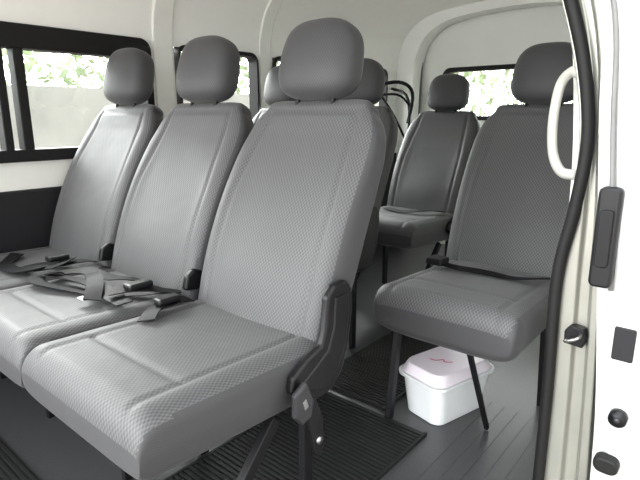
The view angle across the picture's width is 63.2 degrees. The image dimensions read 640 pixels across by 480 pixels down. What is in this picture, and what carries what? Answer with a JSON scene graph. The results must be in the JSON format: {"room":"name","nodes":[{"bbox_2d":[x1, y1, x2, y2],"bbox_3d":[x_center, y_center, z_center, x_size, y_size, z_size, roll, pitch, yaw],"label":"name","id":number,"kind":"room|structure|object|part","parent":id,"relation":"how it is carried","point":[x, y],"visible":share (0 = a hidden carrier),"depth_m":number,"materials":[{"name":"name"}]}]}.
{"room":"vehicle interior","nodes":[
{"label":"vehicle interior","id":0,"kind":"room"},
{"bbox_2d":[0,43,396,191],"bbox_3d":[-0.699,-0.606,2.438,0.060,0.590,4.150,11,17,39],"label":"wall","id":1,"kind":"structure","parent":0,"point":[16,176],"depth_m":2.01,"materials":[{"name":"white plastic"}]},
{"bbox_2d":[0,21,154,163],"bbox_3d":[-1.342,-0.474,1.655,0.072,0.490,1.810,11,17,39],"label":"window","id":2,"kind":"structure","parent":1,"relation":"in","point":[15,38],"depth_m":1.93,"materials":[{"name":"black rubber"}]},
{"bbox_2d":[0,153,396,253],"bbox_3d":[-0.691,0.013,2.580,0.080,0.680,4.150,11,17,39],"label":"trim","id":3,"kind":"structure","parent":1,"relation":"attached to","point":[26,216],"depth_m":1.98,"materials":[{"name":"plastic"}]},
{"bbox_2d":[174,45,259,119],"bbox_3d":[-0.510,-0.709,2.619,0.072,0.475,0.500,11,17,39],"label":"window","id":4,"kind":"structure","parent":1,"relation":"in","point":[253,64],"depth_m":2.76,"materials":[{"name":"black rubber"}]},
{"bbox_2d":[259,0,283,108],"bbox_3d":[0.332,-0.837,2.279,1.666,0.873,0.080,11,17,39],"label":"trim","id":5,"kind":"structure","parent":1,"relation":"attached to","point":[272,8],"depth_m":2.76,"materials":[{"name":"white plastic"}]},
{"bbox_2d":[272,56,387,105],"bbox_3d":[0.091,-0.876,3.316,0.072,0.475,1.130,11,17,39],"label":"window","id":6,"kind":"structure","parent":1,"relation":"in","point":[278,58],"depth_m":3.67,"materials":[{"name":"black rubber"}]},
{"bbox_2d":[381,80,413,137],"bbox_3d":[0.512,-0.813,3.618,0.245,0.562,0.320,11,17,39],"label":"belt","id":7,"kind":"object","parent":1,"relation":"attached to","point":[409,103],"visible":0.65,"depth_m":3.55,"materials":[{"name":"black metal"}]},
{"bbox_2d":[0,0,487,71],"bbox_3d":[-0.044,-0.976,1.784,1.748,0.455,4.150,11,17,39],"label":"ceiling","id":8,"kind":"structure","parent":0,"point":[383,25],"depth_m":2.59,"materials":[{"name":"white plastic"}]},
{"bbox_2d":[0,243,539,479],"bbox_3d":[0.021,0.507,2.084,1.820,0.051,4.150,11,17,39],"label":"floor","id":9,"kind":"structure","parent":0,"point":[461,448],"depth_m":1.62,"materials":[{"name":"grey plastic"}]},
{"bbox_2d":[0,440,39,479],"bbox_3d":[-1.266,0.661,1.311,0.720,0.010,0.790,11,17,39],"label":"floor mat","id":10,"kind":"object","parent":9,"relation":"on","point":[12,467],"visible":1,"depth_m":1.43,"materials":[{"name":"rubber"}]},
{"bbox_2d":[0,48,163,417],"bbox_3d":[-0.926,-0.065,1.802,0.464,1.194,0.781,11,17,39],"label":"passenger seat","id":11,"kind":"object","parent":9,"relation":"on","point":[99,177],"visible":0.72,"depth_m":1.85,"materials":[{"name":"grey fabric"}]},
{"bbox_3d":[-1.181,0.355,1.910,0.020,0.328,0.028,11,17,39],"label":"leg","id":12,"kind":"part","parent":11,"relation":"part of","materials":[{"name":"black metal"}]},
{"bbox_3d":[-0.875,0.415,1.660,0.020,0.328,0.028,11,17,39],"label":"leg","id":13,"kind":"part","parent":11,"relation":"part of","materials":[{"name":"black metal"}]},
{"bbox_2d":[0,246,110,289],"bbox_3d":[-1.017,0.153,1.742,0.464,0.163,0.497,11,17,39],"label":"cushion","id":14,"kind":"object","parent":11,"relation":"on","point":[16,266],"depth_m":1.73,"materials":[{"name":"grey fabric"}]},
{"bbox_3d":[-0.793,-0.191,1.934,0.463,0.610,0.332,11,17,39],"label":"backrest","id":15,"kind":"part","parent":11,"relation":"part of","materials":[{"name":"grey fabric"}]},
{"bbox_2d":[0,35,253,479],"bbox_3d":[-0.569,0.005,1.511,0.466,1.194,0.781,11,17,39],"label":"passenger seat","id":16,"kind":"object","parent":9,"relation":"on","point":[176,190],"visible":0.84,"depth_m":1.53,"materials":[{"name":"grey fabric"}]},
{"bbox_2d":[0,269,197,387],"bbox_3d":[-0.661,0.223,1.451,0.464,0.163,0.497,11,17,39],"label":"cushion","id":17,"kind":"object","parent":16,"relation":"on","point":[37,313],"depth_m":1.33,"materials":[{"name":"grey fabric"}]},
{"bbox_3d":[-0.518,0.485,1.369,0.020,0.328,0.028,11,17,39],"label":"leg","id":18,"kind":"part","parent":16,"relation":"part of","materials":[{"name":"black metal"}]},
{"bbox_3d":[-0.437,-0.121,1.644,0.463,0.610,0.332,11,17,39],"label":"backrest","id":19,"kind":"part","parent":16,"relation":"part of","materials":[{"name":"grey fabric"}]},
{"bbox_2d":[21,18,385,479],"bbox_3d":[-0.197,0.078,1.207,0.507,1.194,0.781,11,17,39],"label":"passenger seat","id":20,"kind":"object","parent":9,"relation":"on","point":[265,334],"visible":1,"depth_m":1.19,"materials":[{"name":"grey fabric"}]},
{"bbox_2d":[21,300,316,479],"bbox_3d":[-0.305,0.293,1.161,0.464,0.163,0.497,11,17,39],"label":"cushion","id":21,"kind":"object","parent":20,"relation":"on","point":[156,390],"depth_m":1.02,"materials":[{"name":"grey fabric"}]},
{"bbox_3d":[-0.188,0.557,1.048,0.020,0.330,0.299,11,17,39],"label":"leg","id":22,"kind":"part","parent":20,"relation":"part of","materials":[{"name":"black metal"}]},
{"bbox_3d":[-0.081,-0.051,1.353,0.463,0.610,0.332,11,17,39],"label":"backrest","id":23,"kind":"part","parent":20,"relation":"part of","materials":[{"name":"grey fabric"}]},
{"bbox_3d":[-0.034,0.522,1.228,0.020,0.322,0.028,11,17,39],"label":"leg","id":24,"kind":"part","parent":20,"relation":"part of","materials":[{"name":"black metal"}]},
{"bbox_3d":[0.013,0.227,1.130,0.009,0.205,0.160,11,17,39],"label":"recliner panel","id":25,"kind":"part","parent":20,"relation":"part of","materials":[{"name":"black plastic"}]},
{"bbox_2d":[253,65,301,124],"bbox_3d":[-0.390,-0.216,2.431,0.432,1.194,0.781,11,17,39],"label":"passenger seat","id":26,"kind":"object","parent":9,"relation":"on","point":[273,93],"visible":0.05,"depth_m":2.54,"materials":[{"name":"grey fabric"}]},
{"bbox_3d":[-0.258,-0.342,2.564,0.431,0.610,0.332,11,17,39],"label":"backrest","id":27,"kind":"part","parent":26,"relation":"part of","materials":[{"name":"grey fabric"}]},
{"bbox_2d":[163,392,426,479],"bbox_3d":[-0.054,0.621,1.478,0.435,0.010,0.670,11,17,39],"label":"floor mat","id":28,"kind":"object","parent":9,"relation":"on","point":[360,443],"visible":0.68,"depth_m":1.51,"materials":[{"name":"rubber"}]},
{"bbox_2d":[337,58,397,348],"bbox_3d":[-0.037,-0.146,2.143,0.485,1.194,0.781,11,17,39],"label":"passenger seat","id":29,"kind":"object","parent":9,"relation":"on","point":[370,88],"visible":0.07,"depth_m":2.16,"materials":[{"name":"grey fabric"}]},
{"bbox_3d":[0.135,0.299,2.157,0.020,0.322,0.028,11,17,39],"label":"leg","id":30,"kind":"part","parent":29,"relation":"part of","materials":[{"name":"black metal"}]},
{"bbox_3d":[0.088,-0.274,2.282,0.463,0.610,0.332,11,17,39],"label":"backrest","id":31,"kind":"part","parent":29,"relation":"part of","materials":[{"name":"grey fabric"}]},
{"bbox_2d":[332,331,438,410],"bbox_3d":[0.405,0.451,2.189,0.320,0.010,0.980,11,17,39],"label":"floor mat","id":32,"kind":"object","parent":9,"relation":"on","point":[363,376],"visible":0.29,"depth_m":1.98,"materials":[{"name":"rubber"}]},
{"bbox_2d":[356,74,480,283],"bbox_3d":[0.505,-0.281,2.744,0.466,1.176,0.781,11,17,39],"label":"passenger seat","id":33,"kind":"object","parent":9,"relation":"on","point":[435,149],"visible":0.84,"depth_m":2.80,"materials":[{"name":"grey fabric"}]},
{"bbox_3d":[0.377,0.099,3.001,0.019,0.317,0.028,11,17,39],"label":"leg","id":34,"kind":"part","parent":33,"relation":"part of","materials":[{"name":"black metal"}]},
{"bbox_2d":[377,205,453,248],"bbox_3d":[0.406,-0.068,2.689,0.446,0.160,0.497,11,17,39],"label":"cushion","id":35,"kind":"object","parent":33,"relation":"on","point":[400,226],"depth_m":2.51,"materials":[{"name":"grey fabric"}]},
{"bbox_3d":[0.517,0.192,2.580,0.019,0.325,0.299,11,17,39],"label":"leg","id":36,"kind":"part","parent":33,"relation":"part of","materials":[{"name":"black metal"}]},
{"bbox_3d":[0.630,-0.407,2.883,0.444,0.600,0.332,11,17,39],"label":"backrest","id":37,"kind":"part","parent":33,"relation":"part of","materials":[{"name":"grey fabric"}]},
{"bbox_3d":[0.671,0.156,2.761,0.019,0.317,0.028,11,17,39],"label":"leg","id":38,"kind":"part","parent":33,"relation":"part of","materials":[{"name":"black metal"}]},
{"bbox_2d":[399,346,494,424],"bbox_3d":[0.419,0.473,1.732,0.293,0.179,0.201,-9,16,-34],"label":"storage box","id":39,"kind":"object","parent":9,"relation":"on","point":[440,390],"visible":0.87,"depth_m":1.66,"materials":[{"name":"white plastic"}]},
{"bbox_3d":[0.419,0.405,1.715,0.276,0.032,0.184,-9,16,-34],"label":"lid","id":40,"kind":"part","parent":39,"relation":"part of","materials":[{"name":"white plastic"}]},
{"bbox_2d":[374,42,573,429],"bbox_3d":[0.566,-0.027,1.648,0.442,1.196,0.786,11,17,39],"label":"passenger seat","id":41,"kind":"object","parent":9,"relation":"on","point":[487,298],"visible":0.87,"depth_m":1.68,"materials":[{"name":"grey fabric"}]},
{"bbox_3d":[0.236,0.412,1.657,0.024,0.336,0.060,11,17,39],"label":"leg","id":42,"kind":"part","parent":41,"relation":"part of","materials":[{"name":"black metal"}]},
{"bbox_2d":[374,260,550,361],"bbox_3d":[0.475,0.191,1.588,0.430,0.162,0.502,11,17,39],"label":"cushion","id":43,"kind":"object","parent":41,"relation":"on","point":[492,310],"depth_m":1.43,"materials":[{"name":"grey fabric"}]},
{"bbox_3d":[0.701,-0.154,1.782,0.442,0.610,0.332,11,17,39],"label":"backrest","id":44,"kind":"part","parent":41,"relation":"part of","materials":[{"name":"grey fabric"}]},
{"bbox_2d":[420,5,570,243],"bbox_3d":[1.366,-0.733,3.458,1.790,1.720,0.070,11,17,39],"label":"door","id":45,"kind":"structure","parent":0,"point":[499,38],"depth_m":3.46,"materials":[{"name":"white plastic"}]},
{"bbox_2d":[418,63,422,114],"bbox_3d":[1.293,-0.983,3.374,1.503,1.047,0.032,11,17,39],"label":"trim","id":46,"kind":"structure","parent":45,"relation":"attached to","point":[422,63],"depth_m":3.82,"materials":[{"name":"grey plastic"}]},
{"bbox_2d":[395,0,561,159],"bbox_3d":[1.245,-1.036,3.329,1.740,1.172,0.130,11,17,39],"label":"trim","id":47,"kind":"structure","parent":45,"relation":"attached to","point":[415,46],"depth_m":3.64,"materials":[{"name":"white plastic"}]},
{"bbox_2d":[443,64,515,119],"bbox_3d":[1.359,-0.962,3.386,1.220,0.360,0.065,11,17,39],"label":"window","id":48,"kind":"structure","parent":45,"relation":"in","point":[504,66],"depth_m":3.55,"materials":[{"name":"black rubber"}]},
{"bbox_2d":[569,59,578,200],"bbox_3d":[1.282,-0.279,2.109,0.165,1.469,2.210,11,17,39],"label":"wall","id":49,"kind":"structure","parent":0,"point":[575,92],"depth_m":1.22,"materials":[{"name":"white plastic"}]},
{"bbox_2d":[547,66,575,179],"bbox_3d":[0.552,-0.263,1.177,0.027,0.248,0.092,-6,15,-24],"label":"handle","id":50,"kind":"object","parent":49,"relation":"attached to","point":[558,168],"visible":0.9,"depth_m":1.19,"materials":[{"name":"plastic"}]},
{"bbox_2d":[533,0,595,479],"bbox_3d":[0.496,-0.066,1.221,0.236,1.508,0.028,11,17,39],"label":"trim","id":51,"kind":"structure","parent":49,"relation":"attached to","point":[572,7],"depth_m":1.16,"materials":[{"name":"black rubber"}]},
{"bbox_2d":[544,0,600,479],"bbox_3d":[0.552,-0.066,1.238,0.321,1.500,0.082,11,17,39],"label":"door frame","id":52,"kind":"structure","parent":49,"relation":"attached to","point":[571,432],"depth_m":1.22,"materials":[{"name":"beige paint"}]},
{"bbox_2d":[563,324,587,347],"bbox_3d":[0.589,0.224,1.203,0.048,0.049,0.057,11,17,39],"label":"door latch","id":53,"kind":"object","parent":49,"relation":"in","point":[576,335],"depth_m":1.20,"materials":[{"name":"black metal"}]},
{"bbox_3d":[1.342,-0.293,2.101,0.258,1.541,2.280,11,17,39],"label":"wall","id":54,"kind":"structure","parent":0,"visible":0},
{"bbox_2d":[152,0,175,117],"bbox_3d":[-0.073,-0.724,1.809,1.666,0.873,0.100,11,17,39],"label":"trim","id":55,"kind":"structure","parent":54,"relation":"attached to","point":[162,10],"depth_m":2.32,"materials":[{"name":"white plastic"}]},
{"bbox_2d":[588,0,639,479],"bbox_3d":[0.923,-0.082,1.469,0.389,1.623,1.096,11,17,39],"label":"door","id":56,"kind":"structure","parent":54,"relation":"in","point":[614,269],"depth_m":1.06,"materials":[{"name":"white paint"}]},
{"bbox_3d":[0.590,-0.005,1.071,0.044,0.210,0.035,11,17,39],"label":"handle","id":57,"kind":"part","parent":56,"relation":"part of","materials":[{"name":"black plastic"}]},
{"bbox_3d":[0.635,0.219,1.087,0.040,0.073,0.010,11,17,39],"label":"dark plate","id":58,"kind":"part","parent":56,"relation":"part of","materials":[{"name":"black plastic"}]},
{"label":"outside","id":59,"kind":"structure","parent":0,"visible":0},
{"bbox_3d":[0.396,0.603,3.830,24.000,0.050,26.000,11,17,39],"label":"ground","id":60,"kind":"structure","parent":59,"visible":0},
{"bbox_2d":[1,48,279,93],"bbox_3d":[-2.148,-1.889,8.106,1.410,2.978,12.180,11,17,39],"label":"hedge","id":61,"kind":"object","parent":60,"relation":"on","point":[79,71],"visible":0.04,"depth_m":6.67,"materials":[{"name":"green plant"}]},
{"bbox_2d":[0,84,377,149],"bbox_3d":[-2.668,-0.873,6.120,0.400,1.750,18.000,11,17,39],"label":"wall","id":62,"kind":"structure","parent":60,"relation":"on","point":[60,116],"depth_m":5.58,"materials":[{"name":"stone"}]},
{"bbox_2d":[375,69,573,115],"bbox_3d":[3.917,-1.420,7.019,7.345,2.565,0.985,11,17,39],"label":"shrub","id":63,"kind":"object","parent":60,"relation":"on","point":[481,77],"visible":0.03,"depth_m":7.84,"materials":[{"name":"green plant"}]}
]}

